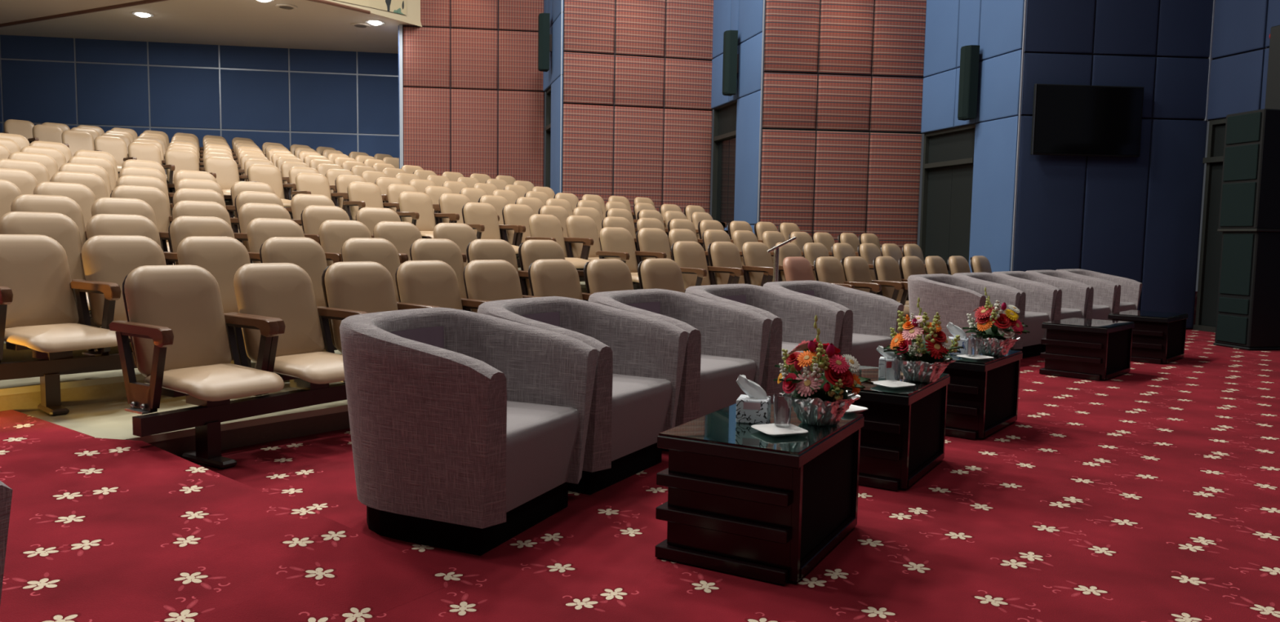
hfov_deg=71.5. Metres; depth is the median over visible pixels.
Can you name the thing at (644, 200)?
seat
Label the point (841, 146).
wall
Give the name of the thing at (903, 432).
table
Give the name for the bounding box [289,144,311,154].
seat
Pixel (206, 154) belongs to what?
seat
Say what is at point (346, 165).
seat
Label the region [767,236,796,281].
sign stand
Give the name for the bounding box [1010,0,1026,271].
trim
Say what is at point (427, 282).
seat
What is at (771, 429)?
plate
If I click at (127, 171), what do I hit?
seat
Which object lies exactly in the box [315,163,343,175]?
seat
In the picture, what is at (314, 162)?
seat
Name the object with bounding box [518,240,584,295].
seat
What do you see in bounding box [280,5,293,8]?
grille
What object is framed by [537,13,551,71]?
speaker
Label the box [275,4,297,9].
ceiling vent
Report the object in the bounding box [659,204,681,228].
seat
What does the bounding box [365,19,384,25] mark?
recessed light
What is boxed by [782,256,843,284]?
seat
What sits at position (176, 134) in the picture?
seat
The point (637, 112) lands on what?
wall
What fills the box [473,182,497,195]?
seat
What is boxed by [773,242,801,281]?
seat
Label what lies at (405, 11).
wall
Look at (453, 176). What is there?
seat
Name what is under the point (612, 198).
seat
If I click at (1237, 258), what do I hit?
grille
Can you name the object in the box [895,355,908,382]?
water glass
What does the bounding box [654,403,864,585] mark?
table
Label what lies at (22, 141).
seat
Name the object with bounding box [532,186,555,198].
seat
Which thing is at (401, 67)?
trim
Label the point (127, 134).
seat
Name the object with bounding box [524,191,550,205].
seat
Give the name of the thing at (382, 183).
seat
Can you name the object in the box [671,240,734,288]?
seat
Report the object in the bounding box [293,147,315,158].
seat
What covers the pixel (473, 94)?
wall
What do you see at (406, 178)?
seat
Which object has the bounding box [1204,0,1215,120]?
trim
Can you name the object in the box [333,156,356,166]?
seat
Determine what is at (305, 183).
seat
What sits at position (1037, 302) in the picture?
armchair
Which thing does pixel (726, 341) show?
armchair
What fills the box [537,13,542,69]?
grille
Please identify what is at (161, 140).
seat
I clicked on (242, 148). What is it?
seat
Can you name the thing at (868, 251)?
seat
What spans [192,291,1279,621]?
floor
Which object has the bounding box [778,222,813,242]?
seat
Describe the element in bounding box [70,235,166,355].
seat
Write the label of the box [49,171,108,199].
seat
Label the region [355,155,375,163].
seat
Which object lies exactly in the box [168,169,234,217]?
seat
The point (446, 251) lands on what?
seat
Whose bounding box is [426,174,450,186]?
seat
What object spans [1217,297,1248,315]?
grille
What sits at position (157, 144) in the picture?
seat
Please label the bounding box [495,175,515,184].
seat
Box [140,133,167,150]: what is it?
seat
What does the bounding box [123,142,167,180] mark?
seat
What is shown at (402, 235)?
seat
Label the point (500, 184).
seat
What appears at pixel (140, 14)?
recessed light
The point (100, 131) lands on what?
seat
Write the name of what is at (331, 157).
seat
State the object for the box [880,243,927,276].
seat
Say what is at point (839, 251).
seat
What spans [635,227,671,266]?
seat
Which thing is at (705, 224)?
seat
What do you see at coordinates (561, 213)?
seat
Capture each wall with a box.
[0,34,399,158]
[307,0,422,26]
[398,25,399,168]
[402,0,544,186]
[542,0,563,194]
[561,0,713,214]
[711,0,764,235]
[759,0,926,252]
[920,0,1024,272]
[1013,0,1213,329]
[1207,0,1279,120]
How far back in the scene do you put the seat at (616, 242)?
9.77 m
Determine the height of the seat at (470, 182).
0.678 m
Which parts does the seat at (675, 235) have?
backrest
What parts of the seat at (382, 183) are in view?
backrest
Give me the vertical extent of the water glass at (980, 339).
0.122 m
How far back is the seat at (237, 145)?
16.77 m
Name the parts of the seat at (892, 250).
backrest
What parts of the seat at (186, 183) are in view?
backrest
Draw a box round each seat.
[0,133,29,149]
[0,137,21,153]
[0,143,10,159]
[0,158,49,183]
[0,168,38,194]
[0,179,22,217]
[0,211,90,310]
[0,234,119,363]
[1,119,34,139]
[7,151,58,180]
[10,194,87,245]
[20,146,66,169]
[27,124,62,144]
[29,140,71,163]
[33,181,96,227]
[41,122,70,131]
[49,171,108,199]
[58,163,112,197]
[61,129,94,156]
[66,155,116,190]
[70,127,99,140]
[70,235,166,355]
[73,150,119,181]
[76,124,104,135]
[80,213,177,316]
[84,197,173,265]
[93,135,128,173]
[101,133,130,153]
[105,129,133,142]
[108,264,284,414]
[110,185,170,252]
[111,127,137,139]
[115,175,172,216]
[119,166,171,203]
[121,159,174,192]
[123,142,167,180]
[127,138,164,159]
[136,135,166,159]
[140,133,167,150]
[142,129,168,146]
[161,144,204,183]
[161,148,200,183]
[163,215,260,265]
[168,141,200,162]
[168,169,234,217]
[168,187,238,226]
[168,200,231,263]
[169,177,239,231]
[170,137,200,162]
[171,135,200,154]
[173,132,200,154]
[177,235,250,313]
[199,137,235,155]
[199,143,238,164]
[199,147,232,167]
[199,151,245,181]
[200,135,234,152]
[200,140,237,159]
[204,155,248,201]
[226,181,292,242]
[226,262,366,395]
[231,137,253,149]
[231,139,255,159]
[231,191,292,241]
[232,142,268,159]
[233,203,319,252]
[234,146,262,164]
[237,150,265,169]
[238,154,281,180]
[239,158,292,198]
[246,217,340,263]
[247,164,297,207]
[259,236,327,306]
[262,142,283,155]
[265,145,288,157]
[267,148,292,161]
[271,152,296,166]
[275,156,302,183]
[280,160,309,199]
[286,166,338,206]
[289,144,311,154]
[290,172,346,209]
[290,193,334,229]
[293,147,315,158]
[297,151,320,162]
[301,204,350,235]
[303,154,328,166]
[309,158,334,168]
[315,146,335,155]
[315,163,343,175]
[319,219,408,266]
[320,261,439,382]
[321,149,343,157]
[324,168,354,200]
[327,152,349,162]
[330,174,385,213]
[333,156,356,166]
[341,160,366,170]
[341,237,399,302]
[342,181,398,220]
[347,151,368,159]
[350,165,376,176]
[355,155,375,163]
[355,207,431,238]
[360,170,387,183]
[363,158,385,167]
[372,163,395,172]
[373,153,392,159]
[373,221,422,264]
[374,177,404,202]
[382,156,399,168]
[382,167,405,177]
[382,183,437,213]
[394,173,420,184]
[395,191,453,238]
[395,260,489,310]
[400,164,423,173]
[408,178,436,192]
[409,238,466,298]
[413,169,436,179]
[424,186,453,213]
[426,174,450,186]
[433,222,477,266]
[437,193,471,223]
[441,171,464,181]
[442,181,468,194]
[457,177,479,187]
[459,187,487,202]
[461,259,534,312]
[462,202,519,253]
[466,239,524,288]
[469,173,491,182]
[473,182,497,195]
[478,195,509,224]
[485,178,508,189]
[492,189,519,204]
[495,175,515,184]
[501,204,534,258]
[503,184,528,197]
[512,180,534,191]
[515,196,543,213]
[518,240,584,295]
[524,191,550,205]
[524,213,590,268]
[526,258,591,300]
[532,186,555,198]
[537,205,568,237]
[545,198,573,216]
[553,192,578,210]
[564,215,601,271]
[573,207,602,237]
[576,200,604,222]
[582,194,605,218]
[582,258,633,301]
[595,226,657,289]
[599,216,637,250]
[605,201,628,211]
[605,208,636,238]
[608,195,634,219]
[631,196,654,219]
[633,202,656,227]
[635,217,665,251]
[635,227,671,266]
[636,209,665,231]
[637,258,685,293]
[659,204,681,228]
[664,210,687,237]
[667,218,702,250]
[668,228,708,259]
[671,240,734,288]
[684,204,727,229]
[691,212,728,239]
[697,219,733,249]
[702,229,731,266]
[707,241,768,286]
[727,221,763,243]
[732,230,773,265]
[742,241,773,286]
[754,222,777,239]
[762,231,785,265]
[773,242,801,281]
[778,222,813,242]
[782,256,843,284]
[788,231,813,257]
[802,242,829,280]
[813,231,858,256]
[813,256,875,293]
[831,243,873,269]
[837,232,859,252]
[840,256,909,315]
[857,243,881,294]
[858,233,903,257]
[872,256,909,317]
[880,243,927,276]
[898,256,925,300]
[902,244,949,271]
[924,256,948,274]
[947,255,970,275]
[969,255,991,273]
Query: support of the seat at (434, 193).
on the beam
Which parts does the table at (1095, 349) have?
post, rail, post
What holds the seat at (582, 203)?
on the beam
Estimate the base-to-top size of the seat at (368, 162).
0.678 m
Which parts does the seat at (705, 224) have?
backrest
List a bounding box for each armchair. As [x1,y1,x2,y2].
[0,480,13,604]
[339,306,598,555]
[477,296,688,494]
[588,288,771,452]
[684,284,844,404]
[763,280,904,367]
[907,273,1020,350]
[952,272,1057,358]
[991,271,1089,352]
[1025,270,1117,319]
[1056,268,1142,320]
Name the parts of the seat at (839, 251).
backrest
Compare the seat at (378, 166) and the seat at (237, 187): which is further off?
the seat at (378, 166)
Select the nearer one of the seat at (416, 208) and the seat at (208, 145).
the seat at (416, 208)
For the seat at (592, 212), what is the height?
0.678 m
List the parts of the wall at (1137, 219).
panel, panel, panel, panel, panel, panel, panel, panel, panel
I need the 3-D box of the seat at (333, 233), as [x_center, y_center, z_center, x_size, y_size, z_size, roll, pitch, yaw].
[-2.262,-0.403,7.281,0.712,0.678,0.626,5,6,38]
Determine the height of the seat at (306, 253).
0.678 m
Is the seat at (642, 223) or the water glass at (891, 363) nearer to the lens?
the water glass at (891, 363)
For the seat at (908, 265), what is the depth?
10.38 m
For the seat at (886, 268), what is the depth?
10.00 m
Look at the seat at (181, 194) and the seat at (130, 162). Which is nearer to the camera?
the seat at (181, 194)
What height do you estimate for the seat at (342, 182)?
0.678 m
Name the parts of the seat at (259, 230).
backrest, armrest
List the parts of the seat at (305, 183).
armrest, backrest, arm frame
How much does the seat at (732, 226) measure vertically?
0.678 m
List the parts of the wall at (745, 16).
panel, panel, panel, panel, panel, panel, panel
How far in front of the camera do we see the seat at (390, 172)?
14.88 m
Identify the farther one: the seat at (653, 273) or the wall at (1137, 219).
the wall at (1137, 219)
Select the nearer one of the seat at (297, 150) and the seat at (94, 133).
the seat at (94, 133)
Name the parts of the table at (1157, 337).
post, rail, post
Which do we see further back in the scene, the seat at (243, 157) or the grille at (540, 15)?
the grille at (540, 15)
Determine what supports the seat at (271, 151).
on the beam
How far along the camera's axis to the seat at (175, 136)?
17.00 m
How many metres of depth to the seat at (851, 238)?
12.68 m
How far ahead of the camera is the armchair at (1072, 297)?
9.63 m
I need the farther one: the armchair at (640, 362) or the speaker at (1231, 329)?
the speaker at (1231, 329)
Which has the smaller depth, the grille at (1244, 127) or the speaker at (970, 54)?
the grille at (1244, 127)
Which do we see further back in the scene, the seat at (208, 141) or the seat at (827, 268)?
the seat at (208, 141)
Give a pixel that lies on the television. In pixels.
(1068, 120)
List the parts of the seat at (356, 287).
arm frame, armrest, backrest, armrest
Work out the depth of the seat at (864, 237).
13.03 m
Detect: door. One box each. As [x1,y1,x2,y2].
[711,100,737,224]
[919,124,975,274]
[1193,118,1226,332]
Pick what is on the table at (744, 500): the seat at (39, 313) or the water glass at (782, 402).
the water glass at (782, 402)
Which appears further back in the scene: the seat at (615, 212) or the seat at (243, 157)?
the seat at (243, 157)
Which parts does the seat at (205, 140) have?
backrest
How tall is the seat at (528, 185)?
0.678 m
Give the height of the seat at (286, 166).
0.678 m
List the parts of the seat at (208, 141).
backrest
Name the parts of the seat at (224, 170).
armrest, backrest, seat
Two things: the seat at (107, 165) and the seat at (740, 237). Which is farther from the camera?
the seat at (740, 237)
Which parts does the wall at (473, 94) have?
panel, panel, panel, panel, panel, panel, panel, panel, panel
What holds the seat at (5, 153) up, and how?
on the beam
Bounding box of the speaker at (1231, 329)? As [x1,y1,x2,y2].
[1216,314,1247,344]
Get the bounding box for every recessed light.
[131,11,153,17]
[257,0,274,2]
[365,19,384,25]
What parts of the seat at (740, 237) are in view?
backrest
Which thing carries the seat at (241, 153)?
on the beam
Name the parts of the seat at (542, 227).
armrest, backrest, arm frame, seat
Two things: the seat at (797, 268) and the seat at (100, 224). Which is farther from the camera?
the seat at (797, 268)
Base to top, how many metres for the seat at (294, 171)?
0.678 m
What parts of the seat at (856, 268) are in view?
backrest, armrest, arm frame, armrest, arm frame, seat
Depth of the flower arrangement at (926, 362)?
4.31 m
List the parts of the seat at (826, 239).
backrest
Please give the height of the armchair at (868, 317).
0.824 m
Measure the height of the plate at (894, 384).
0.016 m
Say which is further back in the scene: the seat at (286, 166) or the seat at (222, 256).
the seat at (286, 166)
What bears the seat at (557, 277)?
on the beam at (206, 421)
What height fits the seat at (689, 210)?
0.678 m
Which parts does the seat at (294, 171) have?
arm frame, backrest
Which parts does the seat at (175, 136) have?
backrest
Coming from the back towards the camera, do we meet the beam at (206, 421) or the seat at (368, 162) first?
the seat at (368, 162)
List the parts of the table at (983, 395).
post, rail, post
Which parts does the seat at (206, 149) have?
backrest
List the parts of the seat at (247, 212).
armrest, arm frame, backrest, armrest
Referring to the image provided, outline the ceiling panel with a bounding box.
[0,0,142,23]
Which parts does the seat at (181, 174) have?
armrest, backrest, armrest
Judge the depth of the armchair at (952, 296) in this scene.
8.14 m
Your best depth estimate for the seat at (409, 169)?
16.05 m
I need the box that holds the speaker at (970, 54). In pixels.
[957,44,979,120]
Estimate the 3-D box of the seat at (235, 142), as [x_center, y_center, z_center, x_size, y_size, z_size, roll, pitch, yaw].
[-7.675,-3.041,17.545,0.712,0.678,0.626,5,6,41]
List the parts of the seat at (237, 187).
armrest, arm frame, backrest, armrest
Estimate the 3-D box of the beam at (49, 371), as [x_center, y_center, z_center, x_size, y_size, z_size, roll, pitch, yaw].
[-1.975,0.314,6.189,0.369,0.285,4.346,5,7,43]
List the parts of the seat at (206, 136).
backrest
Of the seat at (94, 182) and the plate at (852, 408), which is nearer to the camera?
the plate at (852, 408)
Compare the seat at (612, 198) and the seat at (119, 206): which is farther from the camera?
the seat at (612, 198)
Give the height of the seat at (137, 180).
0.678 m
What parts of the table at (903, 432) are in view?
post, rail, post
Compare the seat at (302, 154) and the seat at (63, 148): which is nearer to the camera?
the seat at (63, 148)
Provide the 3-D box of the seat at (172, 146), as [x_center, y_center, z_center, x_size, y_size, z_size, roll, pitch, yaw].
[-7.281,-2.340,14.300,0.712,0.678,0.626,6,7,44]
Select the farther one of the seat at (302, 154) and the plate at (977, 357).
the seat at (302, 154)
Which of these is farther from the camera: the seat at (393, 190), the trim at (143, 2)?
the trim at (143, 2)
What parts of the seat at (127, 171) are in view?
backrest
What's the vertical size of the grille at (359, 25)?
0.001 m
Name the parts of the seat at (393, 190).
armrest, arm frame, backrest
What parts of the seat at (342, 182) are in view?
armrest, arm frame, backrest, armrest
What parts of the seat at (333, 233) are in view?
armrest, backrest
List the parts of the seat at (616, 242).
arm frame, armrest, backrest, seat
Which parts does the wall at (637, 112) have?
panel, panel, panel, panel, panel, panel, panel, panel, panel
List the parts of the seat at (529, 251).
armrest, arm frame, backrest, armrest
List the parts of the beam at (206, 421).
leg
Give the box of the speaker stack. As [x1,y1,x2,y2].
[1213,108,1279,350]
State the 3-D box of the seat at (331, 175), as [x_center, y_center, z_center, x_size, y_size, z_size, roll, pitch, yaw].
[-4.333,-1.781,13.232,0.712,0.678,0.626,5,7,43]
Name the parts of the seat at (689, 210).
backrest, armrest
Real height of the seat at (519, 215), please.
0.678 m
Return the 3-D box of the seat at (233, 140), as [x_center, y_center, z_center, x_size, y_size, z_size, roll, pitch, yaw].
[-8.089,-3.259,18.389,0.712,0.678,0.626,5,6,41]
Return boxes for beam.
[0,345,337,416]
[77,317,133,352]
[132,382,346,469]
[225,201,232,205]
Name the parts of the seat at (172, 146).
backrest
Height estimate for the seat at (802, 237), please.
0.678 m
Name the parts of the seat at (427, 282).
armrest, backrest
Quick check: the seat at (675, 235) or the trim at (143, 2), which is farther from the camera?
the trim at (143, 2)
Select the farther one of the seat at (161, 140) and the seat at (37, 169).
the seat at (161, 140)
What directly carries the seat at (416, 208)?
on the beam
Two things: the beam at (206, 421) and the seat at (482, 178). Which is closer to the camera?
the beam at (206, 421)
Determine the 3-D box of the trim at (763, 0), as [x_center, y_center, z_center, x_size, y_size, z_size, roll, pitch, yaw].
[1.868,-4.373,13.451,0.018,8.800,0.018,0,5,-10]
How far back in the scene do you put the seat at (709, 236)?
10.81 m
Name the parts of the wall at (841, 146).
panel, panel, panel, panel, panel, panel, panel, panel, panel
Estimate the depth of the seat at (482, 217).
10.75 m
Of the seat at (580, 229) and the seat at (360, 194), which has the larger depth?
the seat at (360, 194)
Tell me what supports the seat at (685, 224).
on the beam
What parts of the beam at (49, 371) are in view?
leg, leg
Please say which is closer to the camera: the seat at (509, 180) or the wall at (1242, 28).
the wall at (1242, 28)
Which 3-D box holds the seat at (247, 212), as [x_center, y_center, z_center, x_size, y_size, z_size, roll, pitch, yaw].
[-3.110,-0.593,7.687,0.712,0.678,0.626,5,6,37]
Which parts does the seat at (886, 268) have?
backrest, armrest, arm frame, seat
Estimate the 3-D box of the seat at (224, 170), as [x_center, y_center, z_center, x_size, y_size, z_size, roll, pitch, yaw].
[-6.018,-1.929,12.990,0.712,0.678,0.626,5,7,42]
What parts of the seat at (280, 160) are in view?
backrest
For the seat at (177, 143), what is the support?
on the beam
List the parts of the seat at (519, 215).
arm frame, armrest, backrest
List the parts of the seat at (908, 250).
backrest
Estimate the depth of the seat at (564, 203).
12.71 m
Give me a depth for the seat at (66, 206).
6.61 m
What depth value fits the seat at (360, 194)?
11.65 m
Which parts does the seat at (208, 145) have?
backrest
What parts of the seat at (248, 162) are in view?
armrest, backrest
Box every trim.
[0,0,166,26]
[399,24,403,168]
[560,0,562,192]
[757,0,764,222]
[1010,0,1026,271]
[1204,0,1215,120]
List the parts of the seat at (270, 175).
backrest, seat, armrest, arm frame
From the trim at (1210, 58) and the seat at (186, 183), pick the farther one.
the trim at (1210, 58)
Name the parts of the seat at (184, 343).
arm frame, armrest, backrest, seat, arm frame, armrest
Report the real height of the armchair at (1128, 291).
0.824 m
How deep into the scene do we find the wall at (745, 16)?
14.18 m
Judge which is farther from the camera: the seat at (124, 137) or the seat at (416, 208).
the seat at (124, 137)
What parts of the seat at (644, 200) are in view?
backrest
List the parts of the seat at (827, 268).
backrest, armrest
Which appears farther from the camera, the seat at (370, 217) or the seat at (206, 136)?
the seat at (206, 136)
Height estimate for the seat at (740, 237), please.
0.678 m
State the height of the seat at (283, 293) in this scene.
0.678 m
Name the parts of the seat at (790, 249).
arm frame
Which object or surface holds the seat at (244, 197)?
on the beam
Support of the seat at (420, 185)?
on the beam
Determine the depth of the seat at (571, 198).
13.89 m
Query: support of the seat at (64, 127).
on the beam
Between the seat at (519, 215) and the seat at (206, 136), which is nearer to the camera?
the seat at (519, 215)
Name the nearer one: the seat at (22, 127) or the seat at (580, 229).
the seat at (580, 229)
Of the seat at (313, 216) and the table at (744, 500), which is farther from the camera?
the seat at (313, 216)
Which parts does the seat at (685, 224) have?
backrest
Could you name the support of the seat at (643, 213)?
on the beam
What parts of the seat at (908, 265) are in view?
backrest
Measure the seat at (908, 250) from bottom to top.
0.678 m
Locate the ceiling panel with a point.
(11, 11)
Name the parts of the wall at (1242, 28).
panel, panel, panel, panel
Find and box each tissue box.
[735,374,771,424]
[876,346,898,378]
[946,321,966,355]
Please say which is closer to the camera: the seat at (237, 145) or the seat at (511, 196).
the seat at (511, 196)
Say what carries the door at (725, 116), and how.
in the wall at (745, 16)
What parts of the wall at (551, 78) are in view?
panel, panel, panel, panel, panel, panel, panel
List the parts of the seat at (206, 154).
backrest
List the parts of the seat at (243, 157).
backrest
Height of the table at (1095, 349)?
0.451 m
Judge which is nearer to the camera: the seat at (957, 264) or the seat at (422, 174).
the seat at (957, 264)
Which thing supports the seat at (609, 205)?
on the beam
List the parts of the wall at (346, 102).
panel, panel, panel, panel, panel, panel, panel, panel, panel, panel, panel, panel, panel, panel, panel, panel, panel, panel, panel, panel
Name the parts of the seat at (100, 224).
backrest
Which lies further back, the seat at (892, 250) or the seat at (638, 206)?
the seat at (638, 206)
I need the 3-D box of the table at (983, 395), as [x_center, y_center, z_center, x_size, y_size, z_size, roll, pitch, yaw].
[2.000,0.485,5.561,0.525,0.451,0.770,5,6,38]
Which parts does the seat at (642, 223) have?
backrest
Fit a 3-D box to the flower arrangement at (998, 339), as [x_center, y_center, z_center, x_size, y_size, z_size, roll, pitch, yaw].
[2.177,0.071,5.433,0.386,0.400,0.387,3,5,22]
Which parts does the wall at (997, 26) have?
panel, panel, panel, panel, panel, panel, panel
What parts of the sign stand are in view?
plate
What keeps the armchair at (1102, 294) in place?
on the floor at (1150, 492)
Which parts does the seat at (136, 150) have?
armrest, backrest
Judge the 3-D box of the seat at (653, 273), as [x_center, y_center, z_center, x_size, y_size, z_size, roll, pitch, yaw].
[0.351,-0.083,7.306,0.712,0.678,0.626,5,7,42]
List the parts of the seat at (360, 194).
arm frame, armrest, backrest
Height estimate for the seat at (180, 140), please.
0.678 m
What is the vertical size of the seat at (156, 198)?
0.678 m
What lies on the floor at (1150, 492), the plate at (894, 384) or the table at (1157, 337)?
the table at (1157, 337)
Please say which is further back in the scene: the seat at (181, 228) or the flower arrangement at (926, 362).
the seat at (181, 228)
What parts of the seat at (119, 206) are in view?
backrest, armrest, arm frame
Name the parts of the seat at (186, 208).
arm frame, backrest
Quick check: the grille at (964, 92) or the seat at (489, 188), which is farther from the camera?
the seat at (489, 188)
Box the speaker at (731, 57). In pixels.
[722,30,738,96]
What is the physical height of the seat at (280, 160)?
0.678 m
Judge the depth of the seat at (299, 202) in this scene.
8.98 m
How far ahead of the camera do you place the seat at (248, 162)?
13.39 m
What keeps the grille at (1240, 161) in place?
attached to the speaker stack
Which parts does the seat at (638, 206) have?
backrest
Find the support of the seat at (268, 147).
on the beam
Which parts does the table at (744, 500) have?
post, rail, post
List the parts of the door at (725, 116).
pane, transom panel, pane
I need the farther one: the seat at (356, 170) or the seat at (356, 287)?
the seat at (356, 170)
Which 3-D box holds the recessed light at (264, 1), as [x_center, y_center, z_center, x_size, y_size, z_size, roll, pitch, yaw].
[-6.305,-5.206,14.872,0.350,0.050,0.350,1,5,0]
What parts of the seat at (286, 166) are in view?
armrest, backrest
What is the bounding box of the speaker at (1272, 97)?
[1264,25,1279,109]
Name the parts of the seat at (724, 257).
arm frame, armrest, backrest, arm frame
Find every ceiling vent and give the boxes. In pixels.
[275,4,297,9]
[350,22,370,27]
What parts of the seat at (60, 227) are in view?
backrest, seat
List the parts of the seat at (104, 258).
armrest, arm frame, backrest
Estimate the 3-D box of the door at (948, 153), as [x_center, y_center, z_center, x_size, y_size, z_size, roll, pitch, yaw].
[4.818,-1.314,13.408,0.520,3.010,1.435,0,5,-15]
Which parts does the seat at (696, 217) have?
backrest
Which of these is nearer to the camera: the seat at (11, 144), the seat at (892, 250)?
the seat at (11, 144)
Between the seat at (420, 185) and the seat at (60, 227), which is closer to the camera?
the seat at (60, 227)
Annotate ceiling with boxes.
[0,0,412,53]
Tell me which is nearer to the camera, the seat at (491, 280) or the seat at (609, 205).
the seat at (491, 280)
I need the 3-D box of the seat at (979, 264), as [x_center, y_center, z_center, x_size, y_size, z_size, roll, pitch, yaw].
[4.649,-0.366,11.472,0.712,0.678,0.626,5,6,40]
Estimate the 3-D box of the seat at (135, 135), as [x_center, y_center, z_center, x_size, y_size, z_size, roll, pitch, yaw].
[-9.770,-3.166,16.954,0.712,0.678,0.626,6,7,43]
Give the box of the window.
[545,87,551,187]
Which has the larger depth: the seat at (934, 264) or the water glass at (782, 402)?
the seat at (934, 264)
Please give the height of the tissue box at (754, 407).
0.176 m
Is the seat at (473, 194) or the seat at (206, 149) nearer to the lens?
the seat at (473, 194)
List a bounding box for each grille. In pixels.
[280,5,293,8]
[355,24,366,26]
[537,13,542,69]
[722,31,729,93]
[957,46,970,118]
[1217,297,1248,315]
[1219,182,1256,226]
[1219,233,1253,295]
[1222,143,1258,181]
[1225,111,1261,144]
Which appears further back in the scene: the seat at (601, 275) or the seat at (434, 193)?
the seat at (434, 193)
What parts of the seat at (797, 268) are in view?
backrest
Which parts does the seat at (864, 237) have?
backrest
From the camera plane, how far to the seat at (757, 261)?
9.89 m
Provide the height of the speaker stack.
2.620 m
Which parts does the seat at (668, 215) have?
backrest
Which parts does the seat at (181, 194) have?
backrest, armrest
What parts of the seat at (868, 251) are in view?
backrest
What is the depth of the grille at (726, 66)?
14.34 m
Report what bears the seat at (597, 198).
on the beam
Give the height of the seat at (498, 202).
0.678 m
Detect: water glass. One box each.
[773,393,792,427]
[884,356,899,381]
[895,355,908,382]
[964,336,977,356]
[970,335,982,355]
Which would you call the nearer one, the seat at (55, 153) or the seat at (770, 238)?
the seat at (55, 153)
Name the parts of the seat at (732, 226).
backrest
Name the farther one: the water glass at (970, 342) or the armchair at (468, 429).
the water glass at (970, 342)
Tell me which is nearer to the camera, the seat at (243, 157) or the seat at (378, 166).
the seat at (243, 157)
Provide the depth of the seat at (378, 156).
18.58 m
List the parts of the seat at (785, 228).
backrest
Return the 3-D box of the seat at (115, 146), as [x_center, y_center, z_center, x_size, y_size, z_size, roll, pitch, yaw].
[-8.527,-2.512,14.442,0.712,0.678,0.626,5,7,42]
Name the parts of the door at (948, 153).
transom panel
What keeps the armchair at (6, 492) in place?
on the floor at (1150, 492)
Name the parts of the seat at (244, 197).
arm frame, backrest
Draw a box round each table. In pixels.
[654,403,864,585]
[847,365,950,491]
[897,350,1022,439]
[1039,317,1134,380]
[1107,310,1188,364]
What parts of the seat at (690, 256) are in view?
backrest, arm frame, armrest, arm frame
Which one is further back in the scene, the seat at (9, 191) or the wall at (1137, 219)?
the wall at (1137, 219)
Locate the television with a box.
[1030,83,1144,157]
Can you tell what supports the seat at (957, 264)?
on the beam
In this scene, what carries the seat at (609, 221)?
on the beam
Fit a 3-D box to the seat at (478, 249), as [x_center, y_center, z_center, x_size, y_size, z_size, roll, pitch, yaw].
[-1.046,-0.240,7.234,0.712,0.678,0.626,5,6,40]
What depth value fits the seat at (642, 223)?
11.36 m
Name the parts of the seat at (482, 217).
armrest, arm frame, backrest, armrest, arm frame, seat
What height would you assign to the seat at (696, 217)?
0.678 m
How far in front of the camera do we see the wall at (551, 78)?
15.64 m
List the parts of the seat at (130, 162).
armrest, arm frame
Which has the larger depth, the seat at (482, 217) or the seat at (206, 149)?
the seat at (206, 149)
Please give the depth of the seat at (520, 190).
14.35 m
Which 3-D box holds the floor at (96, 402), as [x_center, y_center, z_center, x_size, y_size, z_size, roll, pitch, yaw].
[-4.799,-1.110,12.581,17.425,2.230,12.492,4,6,34]
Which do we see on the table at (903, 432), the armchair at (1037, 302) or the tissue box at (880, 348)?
the tissue box at (880, 348)
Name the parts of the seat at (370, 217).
backrest, armrest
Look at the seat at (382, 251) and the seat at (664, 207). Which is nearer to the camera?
the seat at (382, 251)
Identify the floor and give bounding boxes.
[0,191,904,457]
[0,409,457,621]
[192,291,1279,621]
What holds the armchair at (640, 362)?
on the floor at (1150, 492)
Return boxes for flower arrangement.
[773,315,873,426]
[883,297,963,382]
[962,287,1030,355]
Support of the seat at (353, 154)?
on the beam
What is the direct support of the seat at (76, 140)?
on the beam
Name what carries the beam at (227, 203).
on the floor at (96, 402)
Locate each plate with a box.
[751,423,808,436]
[844,404,867,413]
[871,380,915,389]
[956,354,993,360]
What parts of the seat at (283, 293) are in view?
arm frame, armrest, backrest, seat, arm frame, armrest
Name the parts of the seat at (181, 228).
armrest, arm frame, backrest, armrest, arm frame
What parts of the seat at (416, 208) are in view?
armrest, arm frame, backrest, seat, armrest, arm frame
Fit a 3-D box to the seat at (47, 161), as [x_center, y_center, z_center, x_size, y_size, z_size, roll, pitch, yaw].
[-6.337,-1.354,9.454,0.712,0.678,0.626,4,6,33]
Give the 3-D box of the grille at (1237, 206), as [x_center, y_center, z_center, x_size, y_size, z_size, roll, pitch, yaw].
[6.639,-1.180,9.876,0.015,0.480,0.440,0,5,-10]
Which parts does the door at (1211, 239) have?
transom panel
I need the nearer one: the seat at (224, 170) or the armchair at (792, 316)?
the armchair at (792, 316)
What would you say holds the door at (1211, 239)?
in the wall at (1242, 28)
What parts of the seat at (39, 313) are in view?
arm frame, armrest, backrest, seat, arm frame, armrest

